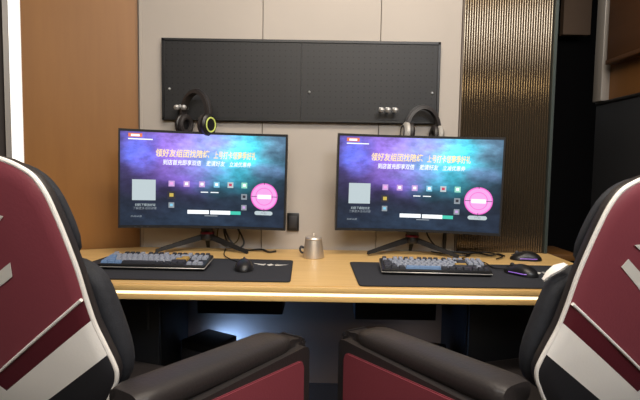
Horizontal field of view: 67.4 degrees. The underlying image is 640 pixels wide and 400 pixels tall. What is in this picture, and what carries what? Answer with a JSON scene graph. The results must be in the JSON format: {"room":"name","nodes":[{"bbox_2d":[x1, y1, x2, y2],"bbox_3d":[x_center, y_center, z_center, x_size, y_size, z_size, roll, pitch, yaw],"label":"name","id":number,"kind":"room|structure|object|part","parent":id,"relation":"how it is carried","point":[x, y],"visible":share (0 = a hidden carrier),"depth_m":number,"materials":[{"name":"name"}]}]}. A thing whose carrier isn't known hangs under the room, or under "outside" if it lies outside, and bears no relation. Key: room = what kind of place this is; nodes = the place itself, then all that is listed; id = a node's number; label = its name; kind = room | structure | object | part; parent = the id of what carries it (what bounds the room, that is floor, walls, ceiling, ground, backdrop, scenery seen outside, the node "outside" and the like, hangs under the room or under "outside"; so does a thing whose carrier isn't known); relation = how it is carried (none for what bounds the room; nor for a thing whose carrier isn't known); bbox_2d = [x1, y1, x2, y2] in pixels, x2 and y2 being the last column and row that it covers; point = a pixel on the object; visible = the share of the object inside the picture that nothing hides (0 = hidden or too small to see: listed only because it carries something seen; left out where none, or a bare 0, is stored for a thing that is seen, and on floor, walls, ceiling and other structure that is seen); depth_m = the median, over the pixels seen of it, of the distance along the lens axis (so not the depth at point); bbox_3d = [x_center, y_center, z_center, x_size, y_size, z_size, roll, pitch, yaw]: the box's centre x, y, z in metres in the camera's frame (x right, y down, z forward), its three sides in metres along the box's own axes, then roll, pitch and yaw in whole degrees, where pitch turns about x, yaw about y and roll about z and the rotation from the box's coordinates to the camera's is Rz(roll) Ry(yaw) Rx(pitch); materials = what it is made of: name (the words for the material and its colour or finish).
{"room":"gaming room","nodes":[
{"label":"gaming room","id":0,"kind":"room"},
{"bbox_2d":[0,0,5,156],"bbox_3d":[-1.612,-0.386,1.997,0.565,2.700,0.065,1,4,0],"label":"wall","id":1,"kind":"structure","parent":0,"point":[2,96],"depth_m":2.00,"materials":[{"name":"grey paint"}]},
{"bbox_2d":[2,0,24,162],"bbox_3d":[-1.291,-0.383,2.030,0.069,2.700,0.049,-1,4,-21],"label":"light strip","id":2,"kind":"object","parent":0,"point":[11,13],"visible":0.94,"depth_m":2.01,"materials":[{"name":"white"}]},
{"bbox_2d":[8,0,23,162],"bbox_3d":[-1.277,-0.387,2.021,0.040,2.670,0.024,-1,4,-21],"label":"diffuser","id":3,"kind":"object","parent":2,"relation":"attached to","point":[15,87],"depth_m":2.01,"materials":[{"name":"white plastic"}]},
{"bbox_2d":[20,0,139,249],"bbox_3d":[-1.039,-0.386,2.134,0.475,2.700,0.060,-1,4,-21],"label":"wall","id":4,"kind":"structure","parent":0,"point":[80,57],"depth_m":2.10,"materials":[{"name":"orange wood"}]},
{"bbox_2d":[137,0,514,382],"bbox_3d":[0.106,-0.374,2.219,1.860,2.700,0.120,1,4,0],"label":"wall","id":5,"kind":"structure","parent":0,"point":[312,146],"depth_m":2.16,"materials":[{"name":"beige paint"}]},
{"bbox_2d":[139,0,142,246],"bbox_3d":[-0.799,-0.758,2.131,0.009,1.950,0.004,1,4,0],"label":"trim","id":6,"kind":"structure","parent":5,"relation":"attached to","point":[140,50],"depth_m":2.14,"materials":[{"name":"metal"}]},
{"bbox_2d":[287,213,298,230],"bbox_3d":[-0.123,0.100,2.184,0.054,0.082,0.016,1,4,0],"label":"wall socket","id":7,"kind":"object","parent":5,"relation":"attached to","point":[292,218],"visible":1,"depth_m":2.18,"materials":[{"name":"black plastic"}]},
{"bbox_2d":[161,38,440,123],"bbox_3d":[-0.085,-0.525,2.104,1.231,0.357,0.087,1,4,0],"label":"pegboard","id":8,"kind":"object","parent":5,"relation":"attached to","point":[256,80],"visible":0.91,"depth_m":2.13,"materials":[{"name":"black metal"}]},
{"bbox_2d":[175,89,215,135],"bbox_3d":[-0.534,-0.374,2.057,0.198,0.203,0.080,4,5,34],"label":"headset","id":9,"kind":"object","parent":8,"relation":"hanging from","point":[206,123],"visible":0.91,"depth_m":2.02,"materials":[{"name":"black plastic"}]},
{"bbox_2d":[175,114,188,130],"bbox_3d":[-0.602,-0.330,2.106,0.031,0.094,0.080,4,5,34],"label":"ear cup","id":10,"kind":"object","parent":9,"relation":"on","point":[182,120],"depth_m":2.07,"materials":[{"name":"black plastic"}]},
{"bbox_2d":[178,114,193,130],"bbox_3d":[-0.585,-0.328,2.094,0.024,0.094,0.080,6,6,34],"label":"cushion","id":11,"kind":"object","parent":9,"relation":"on","point":[185,122],"depth_m":2.09,"materials":[{"name":"grey leather"}]},
{"bbox_2d":[197,114,203,132],"bbox_3d":[-0.485,-0.318,2.027,0.024,0.094,0.080,6,6,34],"label":"cushion","id":12,"kind":"object","parent":9,"relation":"on","point":[200,123],"depth_m":1.99,"materials":[{"name":"grey leather"}]},
{"bbox_2d":[200,114,215,135],"bbox_3d":[-0.468,-0.316,2.016,0.031,0.094,0.080,4,5,34],"label":"ear cup","id":13,"kind":"object","parent":9,"relation":"on","point":[207,121],"depth_m":2.00,"materials":[{"name":"green"}]},
{"bbox_2d":[400,105,443,135],"bbox_3d":[0.445,-0.324,2.091,0.188,0.181,0.080,0,4,-9],"label":"headset","id":14,"kind":"object","parent":8,"relation":"hanging from","point":[408,128],"visible":0.58,"depth_m":2.07,"materials":[{"name":"grey leather"}]},
{"bbox_2d":[400,122,410,135],"bbox_3d":[0.369,-0.292,2.082,0.040,0.095,0.081,1,4,0],"label":"ear cup","id":15,"kind":"object","parent":14,"relation":"on","point":[405,129],"depth_m":2.05,"materials":[{"name":"grey plastic"}]},
{"bbox_2d":[410,122,414,135],"bbox_3d":[0.391,-0.290,2.085,0.024,0.094,0.080,4,3,-9],"label":"cushion","id":16,"kind":"object","parent":14,"relation":"on","point":[412,127],"depth_m":2.05,"materials":[{"name":"grey leather"}]},
{"bbox_2d":[429,125,438,135],"bbox_3d":[0.498,-0.282,2.102,0.024,0.094,0.080,4,3,-9],"label":"cushion","id":17,"kind":"object","parent":14,"relation":"on","point":[434,130],"depth_m":2.08,"materials":[{"name":"grey leather"}]},
{"bbox_2d":[433,126,443,135],"bbox_3d":[0.518,-0.281,2.105,0.033,0.095,0.080,0,4,-9],"label":"ear cup","id":18,"kind":"object","parent":14,"relation":"on","point":[437,130],"depth_m":2.07,"materials":[{"name":"grey plastic"}]},
{"bbox_2d":[309,383,337,399],"bbox_3d":[0.096,0.917,2.242,1.820,0.120,0.015,1,4,0],"label":"baseboard","id":19,"kind":"structure","parent":5,"relation":"attached to","point":[317,391],"depth_m":2.23,"materials":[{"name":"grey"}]},
{"bbox_2d":[443,233,446,248],"bbox_3d":[0.564,0.086,2.161,0.018,0.296,0.018,1,4,0],"label":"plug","id":20,"kind":"object","parent":5,"relation":"hanging from","point":[444,234],"visible":0.34,"depth_m":2.16,"materials":[{"name":"black plastic"}]},
{"bbox_2d":[454,0,558,252],"bbox_3d":[0.838,-0.728,2.123,0.415,1.938,0.024,1,4,0],"label":"panel","id":21,"kind":"object","parent":5,"relation":"attached to","point":[509,47],"visible":0.86,"depth_m":2.15,"materials":[{"name":"brown metal"}]},
{"bbox_2d":[559,0,591,36],"bbox_3d":[1.502,-1.355,2.791,0.160,0.780,0.040,1,4,0],"label":"wall","id":22,"kind":"structure","parent":0,"point":[575,16],"depth_m":2.79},
{"bbox_2d":[609,56,639,98],"bbox_3d":[1.333,-0.204,0.065,0.060,2.700,4.360,1,4,0],"label":"wall","id":23,"kind":"structure","parent":0,"point":[624,76],"depth_m":2.06,"materials":[{"name":"brown wood"}]},
{"bbox_2d":[593,0,610,102],"bbox_3d":[1.298,-1.077,2.161,0.038,1.253,0.065,1,4,0],"label":"trim","id":24,"kind":"structure","parent":23,"relation":"attached to","point":[601,84],"depth_m":2.17,"materials":[{"name":"silver metal"}]},
{"bbox_2d":[591,92,639,207],"bbox_3d":[1.277,0.306,1.398,0.035,1.395,1.750,1,4,0],"label":"partition panel","id":25,"kind":"object","parent":23,"relation":"attached to","point":[616,158],"visible":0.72,"depth_m":2.07,"materials":[{"name":"black"}]},
{"bbox_3d":[1.290,-0.383,1.350,0.031,0.014,1.750,1,4,0],"label":"frame","id":26,"kind":"part","parent":25,"relation":"part of","materials":[{"name":"black plastic"}]},
{"bbox_2d":[605,0,639,64],"bbox_3d":[1.294,-0.959,1.171,0.042,0.850,1.872,1,4,0],"label":"upper cabinet","id":27,"kind":"object","parent":23,"relation":"attached to","point":[624,15],"visible":1,"depth_m":2.02,"materials":[{"name":"brown wood"}]},
{"bbox_3d":[1.288,-0.544,1.200,0.042,0.019,1.872,1,4,0],"label":"panel","id":28,"kind":"part","parent":27,"relation":"part of","materials":[{"name":"brown wood"}]},
{"bbox_3d":[0.333,1.114,0.779,4.500,0.060,5.600,1,4,0],"label":"floor","id":29,"kind":"structure","parent":0,"visible":0},
{"bbox_2d":[119,299,187,365],"bbox_3d":[-0.772,0.632,1.972,0.355,0.700,0.395,1,4,0],"label":"base cabinet","id":30,"kind":"object","parent":29,"relation":"on","point":[157,328],"visible":0.2,"depth_m":1.79,"materials":[{"name":"black"}]},
{"bbox_3d":[-0.772,0.614,1.799,0.347,0.620,0.017,1,4,0],"label":"door","id":31,"kind":"part","parent":30,"relation":"part of","materials":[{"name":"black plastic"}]},
{"bbox_3d":[-0.632,0.428,1.765,0.009,0.100,0.009,-1,4,-22],"label":"handle","id":32,"kind":"part","parent":30,"relation":"part of","materials":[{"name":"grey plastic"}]},
{"bbox_2d":[0,155,309,399],"bbox_3d":[-0.662,0.452,1.312,1.149,1.152,0.678,2,4,18],"label":"gaming chair","id":33,"kind":"object","parent":29,"relation":"on","point":[65,334],"visible":1,"depth_m":1.00,"materials":[{"name":"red leather"}]},
{"bbox_2d":[27,164,81,249],"bbox_3d":[-0.735,0.018,1.037,0.518,0.224,0.080,2,4,18],"label":"cushion","id":34,"kind":"object","parent":33,"relation":"on","point":[56,228],"depth_m":0.92,"materials":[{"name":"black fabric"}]},
{"bbox_2d":[83,258,134,383],"bbox_3d":[-0.710,0.294,1.145,0.617,0.369,0.144,2,4,18],"label":"cushion","id":35,"kind":"object","parent":33,"relation":"on","point":[108,346],"depth_m":1.00,"materials":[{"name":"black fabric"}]},
{"bbox_2d":[129,361,163,378],"bbox_3d":[-0.649,0.611,1.370,0.540,0.110,0.540,2,4,18],"label":"seat cushion","id":36,"kind":"object","parent":33,"relation":"on","point":[140,368],"depth_m":1.55,"materials":[{"name":"grey leather"}]},
{"bbox_3d":[-0.228,0.568,1.201,0.116,0.351,0.600,3,5,32],"label":"arm","id":37,"kind":"part","parent":33,"relation":"part of","materials":[{"name":"grey leather"}]},
{"bbox_3d":[-0.179,0.566,1.166,0.008,0.283,0.492,3,5,32],"label":"panel","id":38,"kind":"part","parent":33,"relation":"part of","materials":[{"name":"red leather"}]},
{"bbox_2d":[181,329,236,359],"bbox_3d":[-0.483,0.786,2.089,0.170,0.385,0.189,3,5,30],"label":"computer tower","id":39,"kind":"object","parent":29,"relation":"on","point":[206,340],"visible":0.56,"depth_m":2.03,"materials":[{"name":"black plastic"}]},
{"bbox_2d":[181,348,200,359],"bbox_3d":[-0.528,0.781,2.011,0.140,0.305,0.010,3,5,30],"label":"grille","id":40,"kind":"object","parent":39,"relation":"attached to","point":[185,352],"depth_m":2.01,"materials":[{"name":"grey plastic"}]},
{"bbox_2d":[80,247,572,319],"bbox_3d":[-0.122,0.624,1.879,2.315,0.750,0.687,1,4,0],"label":"desk","id":41,"kind":"object","parent":29,"relation":"on","point":[331,278],"visible":0.44,"depth_m":1.56,"materials":[{"name":"brown wood"}]},
{"bbox_2d":[92,256,292,281],"bbox_3d":[-0.498,0.247,1.756,0.803,0.004,0.386,1,4,0],"label":"desk mat","id":42,"kind":"object","parent":41,"relation":"on","point":[219,269],"visible":0.59,"depth_m":1.66,"materials":[{"name":"fabric"}]},
{"bbox_2d":[97,251,213,270],"bbox_3d":[-0.596,0.221,1.757,0.384,0.041,0.135,1,4,1],"label":"keyboard","id":43,"kind":"object","parent":42,"relation":"on","point":[116,260],"visible":1,"depth_m":1.71,"materials":[{"name":"black plastic"}]},
{"bbox_2d":[224,249,253,271],"bbox_3d":[-0.334,0.219,1.919,0.076,0.042,0.497,0,4,-18],"label":"mouse","id":44,"kind":"object","parent":42,"relation":"on","point":[244,264],"visible":1,"depth_m":1.70,"materials":[{"name":"black plastic"}]},
{"bbox_2d":[118,128,287,253],"bbox_3d":[-0.492,-0.033,2.081,0.691,0.514,0.184,1,4,-6],"label":"monitor","id":45,"kind":"object","parent":41,"relation":"on","point":[167,178],"visible":1,"depth_m":2.02,"materials":[{"name":"black plastic"}]},
{"bbox_2d":[217,228,239,246],"bbox_3d":[-0.414,0.116,2.161,0.106,0.190,0.021,1,4,0],"label":"cable","id":46,"kind":"object","parent":41,"relation":"on","point":[218,228],"visible":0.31,"depth_m":2.17,"materials":[{"name":"brown plastic"}]},
{"bbox_2d":[198,300,284,314],"bbox_3d":[-0.335,0.377,2.082,0.358,0.198,0.140,1,4,0],"label":"cable tray","id":47,"kind":"object","parent":41,"relation":"attached to","point":[204,306],"depth_m":2.02,"materials":[{"name":"black metal"}]},
{"bbox_2d":[223,229,275,252],"bbox_3d":[-0.320,0.111,2.127,0.271,0.229,0.054,2,4,17],"label":"coiled cable","id":48,"kind":"object","parent":41,"relation":"on","point":[224,230],"visible":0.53,"depth_m":2.14,"materials":[{"name":"black rubber"}]},
{"bbox_2d":[299,233,323,258],"bbox_3d":[-0.027,0.189,2.003,0.089,0.102,0.089,4,5,39],"label":"steel pot","id":49,"kind":"object","parent":41,"relation":"on","point":[313,246],"visible":1,"depth_m":1.97,"materials":[{"name":"silver metal"}]},
{"bbox_3d":[-0.026,0.157,2.001,0.073,0.012,0.073,1,4,0],"label":"lid","id":50,"kind":"part","parent":49,"relation":"part of","materials":[{"name":"silver metal"}]},
{"bbox_2d":[353,303,435,319],"bbox_3d":[0.319,0.394,2.082,0.340,0.213,0.140,1,4,0],"label":"cable tray","id":51,"kind":"object","parent":41,"relation":"on","point":[374,311],"depth_m":2.02,"materials":[{"name":"black metal"}]},
{"bbox_2d":[335,133,505,257],"bbox_3d":[0.414,-0.018,2.082,0.691,0.511,0.184,2,4,3],"label":"monitor","id":52,"kind":"object","parent":41,"relation":"on","point":[412,185],"visible":1,"depth_m":2.02,"materials":[{"name":"black plastic"}]},
{"bbox_2d":[350,262,551,288],"bbox_3d":[0.532,0.267,1.715,0.830,0.004,0.378,1,4,0],"label":"desk mat","id":53,"kind":"object","parent":41,"relation":"on","point":[367,274],"visible":0.51,"depth_m":1.63,"materials":[{"name":"fabric"}]},
{"bbox_2d":[379,256,492,275],"bbox_3d":[0.411,0.238,1.740,0.384,0.041,0.135,1,4,2],"label":"keyboard","id":54,"kind":"object","parent":53,"relation":"on","point":[420,266],"visible":1,"depth_m":1.69,"materials":[{"name":"black plastic"}]},
{"bbox_2d":[453,252,538,277],"bbox_3d":[0.665,0.235,1.916,0.088,0.042,0.530,0,4,-15],"label":"mouse","id":55,"kind":"object","parent":53,"relation":"on","point":[523,270],"visible":0.97,"depth_m":1.70,"materials":[{"name":"black plastic"}]},
{"bbox_3d":[0.634,0.244,1.969,0.073,0.014,0.412,1,4,-5],"label":"cord","id":56,"kind":"part","parent":55,"relation":"part of","materials":[{"name":"black rubber"}]},
{"bbox_2d":[426,232,504,256],"bbox_3d":[0.640,0.151,2.126,0.342,0.178,0.058,2,4,14],"label":"power cable","id":57,"kind":"object","parent":41,"relation":"on","point":[426,232],"visible":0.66,"depth_m":2.14,"materials":[{"name":"black rubber"}]},
{"bbox_2d":[431,251,502,259],"bbox_3d":[0.652,0.235,2.122,0.296,0.007,0.142,3,4,27],"label":"cable","id":58,"kind":"object","parent":41,"relation":"on","point":[431,251],"visible":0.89,"depth_m":2.11,"materials":[{"name":"black rubber"}]},
{"bbox_2d":[510,251,541,260],"bbox_3d":[0.867,0.232,2.020,0.124,0.038,0.072,2,4,10],"label":"mouse","id":59,"kind":"object","parent":41,"relation":"on","point":[524,255],"visible":1,"depth_m":2.00,"materials":[{"name":"black plastic"}]},
{"bbox_2d":[430,342,445,347],"bbox_3d":[0.422,0.802,1.959,0.170,0.400,0.189,2,4,14],"label":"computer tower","id":60,"kind":"object","parent":29,"relation":"on","point":[438,344],"visible":0.07,"depth_m":1.99,"materials":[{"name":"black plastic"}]},
{"bbox_2d":[441,304,534,361],"bbox_3d":[0.717,0.655,1.972,0.345,0.700,0.395,1,4,0],"label":"base cabinet","id":61,"kind":"object","parent":29,"relation":"on","point":[484,333],"visible":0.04,"depth_m":1.78,"materials":[{"name":"black"}]},
{"bbox_2d":[337,175,639,399],"bbox_3d":[0.721,0.475,1.386,1.219,1.139,0.678,0,4,-18],"label":"gaming chair","id":62,"kind":"object","parent":29,"relation":"on","point":[581,337],"visible":1,"depth_m":1.08,"materials":[{"name":"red leather"}]},
{"bbox_3d":[0.201,0.568,1.228,0.008,0.283,0.492,-2,5,-32],"label":"panel","id":63,"kind":"part","parent":62,"relation":"part of","materials":[{"name":"red leather"}]},
{"bbox_3d":[0.249,0.572,1.263,0.116,0.351,0.600,-2,5,-32],"label":"arm","id":64,"kind":"part","parent":62,"relation":"part of","materials":[{"name":"grey leather"}]},
{"bbox_2d":[485,358,541,399],"bbox_3d":[0.703,0.627,1.443,0.540,0.110,0.540,0,4,-18],"label":"seat cushion","id":65,"kind":"object","parent":62,"relation":"on","point":[512,365],"depth_m":1.60,"materials":[{"name":"grey leather"}]},
{"bbox_2d":[519,264,572,386],"bbox_3d":[0.774,0.325,1.219,0.617,0.369,0.144,0,4,-18],"label":"cushion","id":66,"kind":"object","parent":62,"relation":"on","point":[546,347],"depth_m":1.08,"materials":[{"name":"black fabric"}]},
{"bbox_3d":[0.530,0.164,1.081,0.053,0.047,0.021,2,4,15],"label":"shoulder trim","id":67,"kind":"part","parent":62,"relation":"part of","materials":[{"name":"white leather"}]},
{"bbox_2d":[573,178,630,257],"bbox_3d":[0.807,0.051,1.111,0.518,0.224,0.080,0,4,-18],"label":"cushion","id":68,"kind":"object","parent":62,"relation":"on","point":[598,237],"depth_m":1.00,"materials":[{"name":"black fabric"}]},
{"bbox_2d":[547,246,574,260],"bbox_3d":[1.141,0.614,2.438,0.180,0.730,0.260,1,4,0],"label":"ledge","id":69,"kind":"object","parent":29,"relation":"on","point":[566,255],"visible":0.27,"depth_m":2.31,"materials":[{"name":"brown wood"}]},
{"bbox_3d":[0.981,-0.400,2.783,0.050,2.700,0.990,1,4,0],"label":"wall","id":70,"kind":"structure","parent":0,"visible":0},
{"bbox_2d":[547,0,597,262],"bbox_3d":[1.463,-0.182,2.927,0.880,2.260,0.092,1,4,0],"label":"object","id":71,"kind":"structure","parent":70,"relation":"in","point":[574,106],"depth_m":2.93,"materials":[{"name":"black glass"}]}
]}

